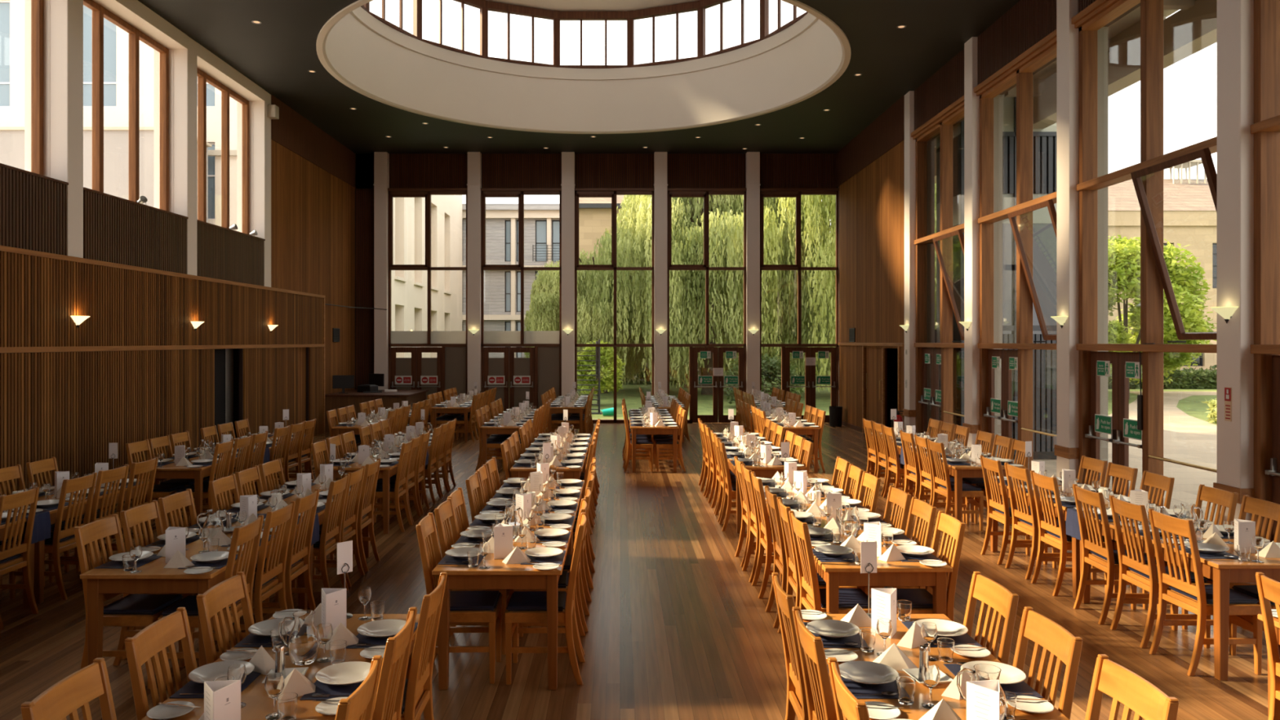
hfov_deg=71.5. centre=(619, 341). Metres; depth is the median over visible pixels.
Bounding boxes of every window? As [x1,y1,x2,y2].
[31,0,44,175]
[83,0,168,211]
[196,67,248,234]
[360,0,808,68]
[387,187,467,415]
[480,187,561,408]
[574,187,654,422]
[666,187,746,422]
[760,187,839,406]
[914,106,964,439]
[977,44,1056,476]
[1076,0,1217,506]
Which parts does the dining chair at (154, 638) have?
leg, crest rail, leg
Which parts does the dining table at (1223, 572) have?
leg, leg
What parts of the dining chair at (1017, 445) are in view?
leg, seat frame, leg, crest rail, leg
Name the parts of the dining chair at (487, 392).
leg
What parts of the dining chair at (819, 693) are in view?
leg, crest rail, rail, leg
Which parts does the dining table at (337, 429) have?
leg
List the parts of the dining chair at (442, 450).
leg, rail, leg, crest rail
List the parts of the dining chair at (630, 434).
leg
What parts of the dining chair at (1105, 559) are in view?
leg, crest rail, rail, leg, seat frame, leg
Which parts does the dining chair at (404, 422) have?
leg, crest rail, leg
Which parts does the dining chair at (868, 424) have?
leg, crest rail, rail, leg, leg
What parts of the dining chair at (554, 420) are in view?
seat frame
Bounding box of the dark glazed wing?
[936,93,1056,459]
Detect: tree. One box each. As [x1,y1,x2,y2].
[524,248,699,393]
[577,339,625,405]
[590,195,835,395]
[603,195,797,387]
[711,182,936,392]
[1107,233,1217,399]
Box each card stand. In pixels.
[108,442,117,469]
[283,408,288,420]
[329,444,335,481]
[337,540,352,618]
[421,408,424,419]
[474,382,477,388]
[525,391,528,399]
[542,442,550,462]
[563,409,568,420]
[572,382,575,388]
[646,391,650,400]
[657,382,661,388]
[728,408,733,422]
[751,382,755,388]
[760,391,764,399]
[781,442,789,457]
[860,541,876,617]
[890,408,896,428]
[1025,440,1031,457]
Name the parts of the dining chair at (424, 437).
leg, rail, leg, crest rail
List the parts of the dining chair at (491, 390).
leg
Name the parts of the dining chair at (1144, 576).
leg, crest rail, rail, leg, seat frame, leg, leg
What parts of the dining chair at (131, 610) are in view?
leg, crest rail, rail, leg, seat frame, leg, leg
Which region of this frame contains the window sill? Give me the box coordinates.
[0,163,265,240]
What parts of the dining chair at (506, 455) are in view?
crest rail, leg, leg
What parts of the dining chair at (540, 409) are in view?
leg, leg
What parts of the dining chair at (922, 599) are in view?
seat frame, leg, crest rail, leg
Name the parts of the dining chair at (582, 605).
leg, leg, crest rail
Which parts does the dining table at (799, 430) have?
leg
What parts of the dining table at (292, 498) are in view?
leg, leg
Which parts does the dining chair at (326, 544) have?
leg, leg, seat frame, leg, rail, crest rail, leg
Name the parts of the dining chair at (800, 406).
leg, crest rail, leg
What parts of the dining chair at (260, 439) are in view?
leg, crest rail, leg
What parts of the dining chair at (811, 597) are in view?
crest rail, leg, rail, leg, seat frame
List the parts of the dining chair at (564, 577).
seat frame, leg, leg, crest rail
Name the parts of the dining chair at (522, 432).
leg, crest rail, leg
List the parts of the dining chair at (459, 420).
leg, seat frame, leg, leg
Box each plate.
[1,511,18,520]
[21,488,43,493]
[22,508,42,513]
[30,499,59,506]
[74,488,103,495]
[108,551,153,562]
[112,478,139,484]
[142,546,160,551]
[146,701,195,719]
[156,531,196,540]
[158,459,169,464]
[172,453,195,457]
[183,566,213,574]
[186,465,203,467]
[188,528,199,532]
[188,660,254,683]
[190,551,229,563]
[191,458,213,464]
[199,515,232,522]
[219,648,257,660]
[226,544,244,551]
[231,502,263,508]
[248,617,284,636]
[255,441,272,445]
[259,490,289,497]
[272,608,302,618]
[284,480,311,486]
[315,661,371,684]
[315,697,347,715]
[316,502,324,507]
[317,498,333,503]
[319,490,337,497]
[329,458,352,463]
[337,422,353,425]
[356,618,405,637]
[360,645,385,658]
[374,458,396,464]
[379,464,390,467]
[387,452,404,457]
[444,546,480,559]
[451,542,475,548]
[459,404,470,406]
[460,528,493,539]
[466,525,489,529]
[474,513,506,522]
[479,510,499,514]
[484,422,493,425]
[485,500,506,507]
[489,497,508,501]
[495,488,522,495]
[502,479,528,484]
[514,459,529,464]
[515,422,525,425]
[520,418,533,422]
[520,453,534,457]
[523,416,533,418]
[524,447,538,452]
[524,546,563,558]
[530,442,542,446]
[533,437,546,441]
[533,528,568,537]
[533,562,559,570]
[537,433,550,436]
[540,513,572,521]
[542,541,565,547]
[546,500,577,507]
[550,524,571,528]
[552,488,580,495]
[554,509,573,514]
[557,479,582,484]
[559,497,577,500]
[560,459,582,465]
[564,487,581,489]
[566,465,581,468]
[567,453,583,457]
[569,447,586,452]
[573,442,588,446]
[574,437,589,441]
[576,433,590,436]
[629,408,638,411]
[629,411,639,413]
[630,413,639,416]
[630,419,641,422]
[631,416,640,418]
[631,422,642,425]
[662,416,671,418]
[663,422,676,425]
[717,436,726,440]
[721,441,732,445]
[724,446,737,450]
[726,452,744,456]
[733,457,751,462]
[760,478,773,484]
[763,487,785,493]
[764,441,772,444]
[771,446,780,450]
[778,457,798,462]
[782,498,797,506]
[793,511,812,519]
[800,609,826,620]
[802,422,814,425]
[805,619,859,638]
[806,478,829,483]
[808,527,831,537]
[811,541,831,546]
[813,544,853,555]
[820,487,843,493]
[824,648,857,662]
[838,660,898,684]
[841,498,861,505]
[857,507,870,511]
[857,511,880,519]
[865,701,901,719]
[880,522,891,527]
[881,527,904,536]
[892,539,916,545]
[896,545,934,556]
[912,618,968,637]
[919,559,946,567]
[946,457,966,463]
[954,644,991,657]
[960,660,1026,684]
[995,458,1013,463]
[1010,464,1023,466]
[1016,695,1053,713]
[1056,476,1078,482]
[1060,497,1081,504]
[1080,485,1111,493]
[1093,509,1119,517]
[1123,497,1150,502]
[1137,524,1170,534]
[1155,508,1177,517]
[1161,538,1189,544]
[1184,542,1229,553]
[1207,524,1234,534]
[1263,542,1279,547]
[1271,608,1278,617]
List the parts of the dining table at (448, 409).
leg, leg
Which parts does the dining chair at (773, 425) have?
leg, crest rail, leg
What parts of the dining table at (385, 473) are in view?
leg, leg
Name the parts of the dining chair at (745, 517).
crest rail, leg, leg, rail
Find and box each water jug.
[196,509,224,542]
[199,439,210,453]
[278,609,320,665]
[368,409,376,422]
[371,439,382,457]
[453,395,459,404]
[504,506,523,538]
[506,409,515,420]
[547,440,557,457]
[749,438,760,456]
[767,394,772,403]
[779,409,788,421]
[836,505,860,537]
[951,438,965,457]
[956,663,1008,719]
[1177,502,1203,533]
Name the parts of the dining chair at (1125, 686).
leg, leg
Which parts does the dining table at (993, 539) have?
leg, leg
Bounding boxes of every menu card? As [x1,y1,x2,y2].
[54,471,69,491]
[94,462,108,479]
[165,526,185,563]
[174,444,185,464]
[204,680,240,719]
[221,434,231,442]
[240,494,257,523]
[259,426,267,432]
[275,422,284,428]
[297,472,311,497]
[320,463,333,486]
[321,587,346,630]
[357,412,365,425]
[358,444,369,464]
[377,407,385,418]
[384,434,394,451]
[393,402,399,409]
[401,400,408,406]
[405,425,415,440]
[415,422,423,436]
[450,396,455,406]
[459,393,465,401]
[493,523,512,559]
[503,412,511,425]
[512,407,519,416]
[515,493,531,521]
[519,402,525,411]
[530,471,542,495]
[537,462,549,483]
[542,445,553,462]
[550,435,559,448]
[558,426,566,437]
[561,422,568,428]
[564,396,569,406]
[570,390,575,395]
[645,402,652,409]
[648,407,654,413]
[649,412,657,425]
[662,396,667,406]
[730,421,737,433]
[734,425,742,438]
[746,433,755,448]
[751,389,756,395]
[756,390,760,397]
[760,400,766,411]
[760,444,771,463]
[764,403,770,413]
[771,396,776,406]
[776,407,782,418]
[784,462,796,484]
[788,413,795,426]
[793,470,806,494]
[826,491,841,519]
[863,521,881,556]
[871,588,896,638]
[893,421,902,435]
[906,425,915,437]
[937,433,947,448]
[966,680,999,719]
[971,444,982,463]
[1031,460,1044,473]
[1062,468,1075,493]
[1130,489,1147,516]
[1234,518,1255,553]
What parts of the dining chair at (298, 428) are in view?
leg, seat frame, rail, crest rail, leg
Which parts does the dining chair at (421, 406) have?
leg, crest rail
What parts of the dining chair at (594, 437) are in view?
leg, leg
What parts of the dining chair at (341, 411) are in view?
leg, crest rail, leg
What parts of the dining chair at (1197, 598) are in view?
leg, crest rail, rail, leg, seat frame, leg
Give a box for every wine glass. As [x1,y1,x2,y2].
[27,482,37,489]
[41,483,50,500]
[71,471,79,479]
[128,545,142,573]
[157,453,164,467]
[179,526,188,551]
[185,446,190,460]
[195,447,202,459]
[198,528,209,552]
[219,509,226,520]
[226,663,246,708]
[236,511,246,527]
[245,431,251,436]
[257,494,259,515]
[264,672,284,719]
[267,497,277,511]
[278,484,286,502]
[283,619,294,655]
[294,484,303,497]
[316,622,333,662]
[318,475,325,492]
[337,466,345,479]
[345,453,351,467]
[350,417,354,426]
[357,586,372,620]
[373,447,380,460]
[386,441,392,454]
[397,431,402,435]
[399,436,404,444]
[409,431,414,438]
[418,427,423,434]
[427,424,432,430]
[479,542,489,568]
[491,523,499,533]
[497,417,501,426]
[504,506,508,517]
[512,493,515,503]
[516,524,527,549]
[520,482,528,493]
[524,508,533,530]
[533,494,542,515]
[535,453,542,468]
[539,483,546,502]
[546,473,553,490]
[549,465,556,480]
[554,448,559,462]
[558,442,563,449]
[560,437,566,445]
[564,432,568,439]
[566,428,571,434]
[568,424,573,430]
[647,417,651,426]
[726,426,731,433]
[732,431,737,437]
[737,435,742,442]
[744,440,749,448]
[750,446,756,453]
[759,452,764,466]
[781,471,788,483]
[787,417,791,426]
[794,480,801,493]
[807,492,815,506]
[814,481,822,500]
[823,505,832,526]
[842,521,853,538]
[866,539,877,547]
[876,617,892,655]
[882,586,894,588]
[897,426,902,435]
[920,622,937,661]
[920,663,940,709]
[957,446,963,457]
[970,673,975,681]
[977,452,983,466]
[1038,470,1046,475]
[1068,480,1076,497]
[1091,480,1100,492]
[1104,490,1113,509]
[1146,502,1156,524]
[1173,505,1181,516]
[1195,519,1208,542]
[1222,520,1234,543]
[1251,536,1264,562]
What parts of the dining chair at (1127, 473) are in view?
leg, crest rail, leg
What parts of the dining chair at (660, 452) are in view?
leg, leg, leg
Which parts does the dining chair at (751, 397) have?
leg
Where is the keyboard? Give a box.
[362,391,382,392]
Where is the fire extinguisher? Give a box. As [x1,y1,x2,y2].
[891,410,903,427]
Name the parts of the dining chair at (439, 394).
leg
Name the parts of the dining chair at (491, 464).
leg, crest rail, leg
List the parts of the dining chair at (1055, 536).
leg, crest rail, rail, leg, seat frame, leg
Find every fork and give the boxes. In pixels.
[185,565,217,567]
[311,693,350,697]
[355,643,386,645]
[527,561,557,563]
[536,540,563,542]
[907,559,937,559]
[932,642,974,644]
[1014,693,1033,694]
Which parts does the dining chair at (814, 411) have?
leg, crest rail, leg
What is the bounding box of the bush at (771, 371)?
[723,351,804,404]
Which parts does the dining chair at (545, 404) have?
leg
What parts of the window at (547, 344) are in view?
sash, frosted pane, frame, obscured pane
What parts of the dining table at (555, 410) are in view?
leg, leg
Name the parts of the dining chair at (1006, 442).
leg, leg, crest rail, leg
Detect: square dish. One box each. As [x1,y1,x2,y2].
[223,526,240,533]
[262,666,308,683]
[902,667,953,684]
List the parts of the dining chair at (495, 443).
leg, leg, seat frame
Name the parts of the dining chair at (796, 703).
crest rail, leg, rail, leg, seat frame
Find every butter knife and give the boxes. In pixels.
[157,702,201,707]
[184,567,215,568]
[225,649,257,651]
[275,610,297,612]
[313,700,339,702]
[357,648,385,649]
[453,543,479,544]
[531,563,559,564]
[540,542,565,542]
[800,610,831,613]
[824,649,859,653]
[866,703,903,707]
[915,560,946,562]
[954,646,986,648]
[1016,697,1049,701]
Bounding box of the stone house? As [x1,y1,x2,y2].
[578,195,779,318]
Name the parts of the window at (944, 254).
sash, hand rail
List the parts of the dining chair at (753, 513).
crest rail, leg, rail, leg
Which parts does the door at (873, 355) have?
finger plate, pull handle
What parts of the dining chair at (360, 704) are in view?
leg, crest rail, leg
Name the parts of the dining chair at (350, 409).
leg, crest rail, leg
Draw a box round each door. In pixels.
[391,346,441,422]
[483,346,534,417]
[692,346,743,422]
[785,346,835,422]
[866,347,887,432]
[918,347,941,435]
[983,349,1017,458]
[1084,342,1155,497]
[1265,355,1279,541]
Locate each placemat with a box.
[0,515,28,524]
[22,502,73,510]
[38,492,47,497]
[65,491,111,498]
[94,554,162,568]
[102,481,146,487]
[144,535,199,546]
[158,461,174,466]
[166,454,198,459]
[168,671,261,697]
[177,555,241,568]
[184,461,220,466]
[188,518,237,528]
[220,534,275,546]
[226,504,268,512]
[233,633,288,647]
[259,493,293,500]
[286,483,315,489]
[299,665,382,700]
[315,505,325,513]
[318,493,349,498]
[327,461,354,466]
[346,622,417,648]
[380,461,399,466]
[437,554,483,564]
[455,534,493,543]
[470,517,506,525]
[481,503,515,511]
[492,492,524,498]
[501,482,530,488]
[512,462,537,466]
[519,456,534,459]
[520,550,565,564]
[523,449,539,453]
[533,531,570,543]
[544,515,574,525]
[550,502,577,511]
[555,491,580,498]
[559,462,582,466]
[560,481,583,488]
[566,455,585,459]
[568,449,586,453]
[572,444,588,448]
[726,454,744,458]
[729,460,751,465]
[762,481,774,486]
[764,491,786,497]
[766,502,798,510]
[799,517,813,524]
[803,622,860,648]
[808,482,831,485]
[809,533,832,542]
[812,548,854,562]
[820,492,847,497]
[826,664,897,698]
[854,503,863,507]
[862,529,911,542]
[868,517,886,523]
[885,547,942,561]
[901,621,982,647]
[942,460,969,465]
[943,663,1043,697]
[995,480,1026,485]
[1048,499,1093,507]
[1083,512,1133,521]
[1125,528,1178,539]
[1173,545,1238,559]
[1197,528,1234,538]
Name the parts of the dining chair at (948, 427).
leg, crest rail, leg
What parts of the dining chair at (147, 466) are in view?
leg, leg, crest rail, leg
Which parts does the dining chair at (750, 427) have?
leg, leg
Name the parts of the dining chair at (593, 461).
leg, leg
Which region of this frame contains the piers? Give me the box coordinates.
[927,26,1107,478]
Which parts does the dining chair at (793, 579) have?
crest rail, leg, rail, leg, seat frame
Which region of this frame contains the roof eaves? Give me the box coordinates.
[934,0,1217,183]
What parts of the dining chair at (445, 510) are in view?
leg, crest rail, leg, seat frame, leg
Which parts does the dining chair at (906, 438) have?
leg, crest rail, rail, leg, seat frame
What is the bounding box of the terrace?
[591,418,688,419]
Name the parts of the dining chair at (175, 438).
leg, crest rail, leg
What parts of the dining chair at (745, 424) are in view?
leg, leg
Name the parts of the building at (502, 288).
pane, pane, pane, pane, pane, pane, pane, pane, pane, balcony rail, pane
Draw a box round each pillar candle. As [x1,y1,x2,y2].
[12,490,22,493]
[271,493,281,505]
[396,435,402,445]
[527,491,535,507]
[742,435,746,443]
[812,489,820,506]
[1098,488,1107,504]
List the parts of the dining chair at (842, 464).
leg, crest rail, leg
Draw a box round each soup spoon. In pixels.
[179,693,204,695]
[241,641,271,644]
[443,560,468,563]
[459,541,482,542]
[810,538,831,540]
[822,642,857,646]
[824,558,853,560]
[853,691,897,696]
[956,662,966,666]
[1206,555,1234,557]
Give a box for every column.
[49,0,83,257]
[173,35,196,275]
[253,90,271,287]
[373,151,389,389]
[466,151,481,394]
[560,151,574,395]
[653,151,667,394]
[746,151,760,393]
[902,90,915,432]
[962,36,979,449]
[1054,0,1079,479]
[1213,0,1254,524]
[1250,0,1279,542]
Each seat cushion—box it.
[0,534,18,545]
[0,553,21,564]
[11,532,75,544]
[50,520,65,528]
[50,520,83,531]
[69,509,100,519]
[96,510,123,518]
[103,594,183,614]
[152,484,185,492]
[160,478,204,484]
[160,595,240,616]
[176,484,208,492]
[203,477,219,484]
[253,573,276,591]
[254,558,302,572]
[293,535,333,547]
[319,524,351,534]
[349,440,360,444]
[375,484,402,491]
[377,477,411,484]
[400,679,408,714]
[435,417,452,420]
[438,415,457,418]
[443,413,461,416]
[449,591,501,610]
[452,417,469,420]
[486,439,506,443]
[487,435,510,439]
[490,434,511,436]
[506,591,566,611]
[551,415,563,417]
[551,417,563,420]
[558,570,568,587]
[563,554,571,569]
[568,415,584,417]
[568,417,584,420]
[573,520,577,532]
[579,472,584,478]
[629,433,650,436]
[630,436,650,439]
[630,440,653,444]
[653,434,672,436]
[653,436,672,440]
[655,440,678,444]
[729,471,735,476]
[730,476,736,483]
[731,483,736,490]
[816,572,826,585]
[819,588,871,608]
[892,462,919,468]
[896,588,933,608]
[924,476,965,484]
[938,483,982,491]
[962,477,984,484]
[975,483,990,489]
[993,506,1044,516]
[1018,517,1066,528]
[1045,530,1105,542]
[1089,550,1156,564]
[1128,565,1208,582]
[1168,584,1258,604]
[1231,585,1275,604]
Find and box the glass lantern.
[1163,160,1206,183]
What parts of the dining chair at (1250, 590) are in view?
leg, seat frame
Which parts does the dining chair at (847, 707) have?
leg, crest rail, leg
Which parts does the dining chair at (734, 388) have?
leg, leg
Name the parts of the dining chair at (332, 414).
leg, crest rail, leg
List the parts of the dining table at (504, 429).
leg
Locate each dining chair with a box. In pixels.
[0,464,69,572]
[0,486,39,630]
[0,534,22,599]
[8,472,97,599]
[20,657,116,719]
[26,457,102,557]
[48,464,128,582]
[74,514,185,688]
[88,457,158,558]
[120,500,217,658]
[124,607,197,719]
[125,439,186,530]
[148,435,205,523]
[158,488,196,533]
[158,515,263,688]
[169,431,223,513]
[174,440,233,527]
[195,571,254,664]
[200,425,244,473]
[202,435,253,508]
[208,474,269,601]
[213,501,295,640]
[217,422,253,494]
[217,431,267,509]
[234,418,279,489]
[234,488,319,631]
[235,465,263,496]
[243,425,289,488]
[258,458,326,559]
[266,422,304,482]
[273,418,315,481]
[275,474,349,601]
[296,466,365,586]
[311,440,329,478]
[316,458,381,571]
[326,408,360,457]
[326,434,377,515]
[334,655,382,719]
[337,406,369,452]
[340,431,381,511]
[346,404,368,450]
[358,425,403,502]
[359,401,368,416]
[360,408,395,445]
[361,439,413,532]
[367,400,376,413]
[369,422,412,490]
[372,607,417,719]
[373,398,383,412]
[373,435,421,523]
[379,418,391,439]
[390,430,430,514]
[392,406,403,435]
[399,425,442,503]
[400,404,410,432]
[400,572,447,719]
[407,398,431,431]
[408,401,419,426]
[408,421,449,496]
[416,400,425,422]
[416,512,502,684]
[424,418,456,490]
[426,394,453,433]
[431,392,457,439]
[434,497,513,654]
[436,391,461,436]
[443,389,464,433]
[447,388,453,399]
[447,487,469,626]
[451,386,457,396]
[452,394,478,442]
[457,392,481,438]
[462,391,485,436]
[465,472,484,522]
[467,389,489,424]
[475,388,493,422]
[475,408,506,471]
[475,464,493,506]
[479,406,510,466]
[484,404,511,459]
[484,457,501,496]
[489,401,497,457]
[490,386,496,419]
[494,400,500,415]
[497,398,503,413]
[500,440,513,479]
[504,512,586,684]
[506,435,518,466]
[511,431,521,458]
[512,498,586,655]
[518,404,544,450]
[519,406,541,453]
[519,408,538,448]
[519,425,555,479]
[520,401,547,453]
[522,422,532,446]
[523,487,591,631]
[526,418,534,443]
[541,393,565,432]
[543,400,549,433]
[544,392,566,431]
[545,391,563,433]
[546,398,551,433]
[548,389,569,424]
[551,386,556,399]
[551,388,571,431]
[555,435,595,524]
[566,394,591,433]
[568,392,591,435]
[570,391,592,435]
[571,389,593,432]
[573,464,595,583]
[573,473,594,601]
[575,457,595,567]
[579,431,597,515]
[582,440,595,533]
[586,418,599,491]
[586,422,599,496]
[590,388,594,431]
[591,386,594,426]
[591,425,599,504]
[621,401,647,457]
[622,398,630,426]
[622,400,631,451]
[622,404,650,461]
[622,406,651,466]
[622,408,653,471]
[642,393,645,404]
[649,398,675,435]
[650,400,676,438]
[651,401,678,442]
[653,404,681,450]
[653,406,683,466]
[654,408,686,471]
[677,386,681,399]
[678,388,682,400]
[680,389,684,404]
[682,391,687,436]
[683,392,688,435]
[684,393,690,441]
[697,417,707,488]
[699,421,710,496]
[704,424,731,502]
[710,430,735,513]
[714,434,736,521]
[718,439,736,531]
[733,386,740,422]
[733,456,769,566]
[735,388,740,424]
[737,389,743,426]
[737,398,753,428]
[740,400,754,432]
[741,463,773,582]
[742,391,747,403]
[744,402,754,432]
[746,392,751,408]
[749,393,755,424]
[750,404,777,436]
[751,471,773,598]
[754,407,784,439]
[758,408,787,442]
[761,434,804,479]
[762,417,772,440]
[764,485,795,627]
[767,421,777,444]
[771,386,777,396]
[771,572,837,719]
[773,388,780,400]
[773,424,785,450]
[777,497,857,633]
[778,389,785,402]
[783,404,812,463]
[783,430,795,456]
[784,391,791,402]
[784,398,791,412]
[788,511,871,613]
[789,392,795,400]
[789,400,796,413]
[791,606,837,719]
[794,393,800,413]
[794,408,826,471]
[795,401,803,418]
[799,439,813,474]
[802,407,818,464]
[827,657,870,719]
[831,456,849,493]
[844,463,863,499]
[857,471,880,512]
[857,497,936,597]
[862,417,904,489]
[870,511,965,622]
[872,421,915,495]
[882,424,928,502]
[883,485,911,534]
[899,417,941,484]
[899,430,946,502]
[914,434,965,522]
[919,421,955,493]
[923,424,969,494]
[927,439,983,531]
[942,430,994,507]
[962,434,1013,522]
[963,571,1018,664]
[973,439,1029,524]
[980,455,1048,564]
[1004,462,1071,579]
[1012,606,1082,719]
[1030,470,1106,595]
[1036,455,1107,564]
[1065,462,1137,568]
[1072,484,1159,624]
[1084,653,1178,719]
[1091,470,1174,593]
[1109,495,1210,648]
[1142,484,1238,613]
[1148,508,1262,675]
[1181,494,1279,629]
[1228,585,1275,655]
[1255,572,1279,719]
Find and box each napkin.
[56,486,70,497]
[156,544,165,556]
[164,550,194,568]
[176,456,192,466]
[198,449,213,458]
[198,712,204,719]
[213,529,231,546]
[240,513,264,526]
[248,645,275,675]
[268,667,315,700]
[271,499,288,511]
[299,488,312,497]
[313,474,319,484]
[313,603,321,626]
[319,478,333,489]
[320,622,358,649]
[351,453,358,462]
[360,420,369,426]
[361,456,373,466]
[374,449,390,458]
[387,444,400,453]
[451,401,459,407]
[487,536,493,553]
[497,417,503,424]
[502,546,530,564]
[506,419,516,426]
[514,527,539,542]
[520,481,530,493]
[522,511,538,525]
[531,498,552,511]
[536,453,542,462]
[538,486,551,498]
[545,478,555,487]
[549,457,562,466]
[553,451,567,459]
[566,402,574,406]
[654,419,665,426]
[725,432,734,439]
[733,436,741,444]
[738,441,746,449]
[742,446,751,455]
[748,452,760,462]
[768,455,782,465]
[771,471,784,482]
[775,401,783,406]
[781,480,793,488]
[792,490,810,503]
[793,420,804,426]
[804,485,823,496]
[805,502,826,516]
[819,498,826,509]
[823,517,841,530]
[840,534,860,551]
[840,604,871,626]
[856,531,863,542]
[872,643,917,671]
[878,543,906,561]
[896,621,927,648]
[918,698,961,719]
[941,666,970,699]
[944,446,951,455]
[959,452,969,462]
[1050,474,1062,484]
[1073,483,1090,494]
[1110,493,1125,506]
[1200,523,1223,538]
[1202,532,1229,548]
[1255,540,1279,558]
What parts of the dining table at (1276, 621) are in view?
leg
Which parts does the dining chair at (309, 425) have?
seat frame, leg, rail, crest rail, leg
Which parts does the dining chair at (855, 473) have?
leg, crest rail, leg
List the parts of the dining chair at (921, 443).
leg, crest rail, rail, leg, seat frame, leg, leg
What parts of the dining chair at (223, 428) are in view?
leg, crest rail, leg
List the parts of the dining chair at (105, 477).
leg, leg, leg, rail, crest rail, leg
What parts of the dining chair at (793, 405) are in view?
leg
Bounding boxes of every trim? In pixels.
[0,244,325,433]
[24,0,264,235]
[837,342,904,433]
[911,0,1119,139]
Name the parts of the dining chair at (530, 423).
leg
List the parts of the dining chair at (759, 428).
leg, crest rail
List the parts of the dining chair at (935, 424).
leg, crest rail, leg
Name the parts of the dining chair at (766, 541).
crest rail, leg, rail, leg, seat frame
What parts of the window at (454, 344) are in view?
sash, frosted pane, frame, obscured pane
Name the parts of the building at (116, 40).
pane, pane, pane, pane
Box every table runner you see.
[11,511,50,543]
[231,513,319,546]
[232,447,270,463]
[398,447,428,465]
[900,446,905,465]
[1066,508,1148,540]
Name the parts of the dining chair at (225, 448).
seat frame, leg, crest rail, leg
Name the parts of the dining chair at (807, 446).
leg, crest rail, leg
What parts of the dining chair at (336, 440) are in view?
leg, crest rail, leg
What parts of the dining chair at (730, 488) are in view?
crest rail, leg, leg, seat frame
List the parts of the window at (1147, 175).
frame, sash, hand rail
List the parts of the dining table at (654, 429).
leg, leg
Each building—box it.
[0,0,236,231]
[0,126,211,222]
[391,195,462,357]
[462,203,559,357]
[935,178,1217,370]
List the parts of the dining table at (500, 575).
leg, leg, leg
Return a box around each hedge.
[577,328,832,384]
[1107,364,1217,389]
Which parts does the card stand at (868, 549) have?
rod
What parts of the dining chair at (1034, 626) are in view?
leg, crest rail, leg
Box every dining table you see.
[0,518,34,608]
[12,480,149,604]
[80,520,306,666]
[129,451,258,533]
[141,613,421,719]
[232,434,308,476]
[234,481,369,608]
[319,449,422,533]
[332,418,380,458]
[395,435,448,504]
[431,401,478,442]
[431,514,576,689]
[479,480,584,546]
[480,420,520,466]
[510,448,587,479]
[533,435,591,468]
[548,402,586,433]
[629,418,679,472]
[657,404,685,442]
[720,449,805,533]
[751,482,871,554]
[779,514,952,615]
[783,425,820,472]
[797,613,1069,719]
[869,435,905,485]
[907,450,1026,531]
[990,480,1111,599]
[1080,515,1279,680]
[1257,613,1279,715]
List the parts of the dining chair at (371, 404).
leg, crest rail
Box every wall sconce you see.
[70,315,89,328]
[191,321,204,331]
[267,324,278,332]
[468,329,478,335]
[563,329,573,335]
[656,329,666,335]
[748,329,758,334]
[899,324,909,332]
[958,321,971,330]
[1050,315,1067,328]
[1209,306,1238,323]
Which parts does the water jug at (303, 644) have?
handle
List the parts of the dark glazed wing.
panel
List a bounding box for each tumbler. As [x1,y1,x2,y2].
[47,490,57,499]
[121,554,135,571]
[200,453,206,459]
[207,537,219,551]
[213,675,227,680]
[243,520,253,525]
[270,490,279,496]
[270,627,287,652]
[274,506,284,511]
[276,692,297,719]
[302,493,311,497]
[324,482,330,490]
[328,640,346,664]
[339,457,346,466]
[346,421,351,426]
[369,600,385,621]
[379,453,385,459]
[392,447,398,453]
[466,550,479,567]
[481,531,492,542]
[493,420,497,426]
[494,514,504,523]
[505,500,514,506]
[512,488,520,493]
[520,478,527,488]
[525,535,536,550]
[529,458,536,467]
[534,517,544,530]
[542,503,551,515]
[547,491,555,502]
[553,480,560,489]
[556,471,563,480]
[560,453,567,460]
[564,448,569,453]
[567,442,573,448]
[568,437,574,442]
[571,433,577,438]
[642,421,646,426]
[721,431,726,436]
[726,435,731,441]
[731,440,737,446]
[737,445,742,452]
[743,451,750,458]
[751,457,758,466]
[773,452,779,458]
[773,477,781,488]
[782,421,786,426]
[785,487,793,498]
[797,499,806,511]
[809,480,817,488]
[812,512,822,525]
[823,489,832,500]
[831,528,842,543]
[841,502,849,514]
[853,547,860,564]
[857,515,868,529]
[859,627,875,652]
[882,532,893,547]
[896,600,911,621]
[896,675,915,705]
[929,436,935,441]
[937,637,955,662]
[951,451,957,458]
[964,446,968,453]
[969,457,976,466]
[1004,690,1017,719]
[1058,486,1067,497]
[1182,536,1189,541]
[1236,545,1250,561]
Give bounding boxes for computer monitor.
[332,375,354,393]
[368,373,384,391]
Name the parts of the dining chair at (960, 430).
leg, crest rail, leg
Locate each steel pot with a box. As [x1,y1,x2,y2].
[211,442,214,453]
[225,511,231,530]
[275,644,285,679]
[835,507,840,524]
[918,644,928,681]
[947,441,951,451]
[1160,506,1165,514]
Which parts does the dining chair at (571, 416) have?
leg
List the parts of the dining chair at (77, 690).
leg, crest rail, leg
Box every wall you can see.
[0,166,264,286]
[0,250,323,495]
[212,348,239,445]
[225,348,233,435]
[271,94,355,434]
[354,153,835,389]
[835,95,904,428]
[887,329,936,427]
[914,0,1096,130]
[931,2,1140,138]
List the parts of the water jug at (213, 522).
handle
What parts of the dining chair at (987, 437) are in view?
leg, crest rail, leg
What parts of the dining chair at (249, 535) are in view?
leg, leg, seat frame, leg, rail, crest rail, leg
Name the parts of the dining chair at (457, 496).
leg, crest rail, leg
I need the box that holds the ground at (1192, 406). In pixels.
[577,384,1217,424]
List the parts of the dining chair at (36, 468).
leg, crest rail, leg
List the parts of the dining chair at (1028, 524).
leg, crest rail, rail, leg, seat frame, leg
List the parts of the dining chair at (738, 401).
leg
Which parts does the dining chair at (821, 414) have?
leg, crest rail, leg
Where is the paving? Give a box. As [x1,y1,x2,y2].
[1013,429,1217,522]

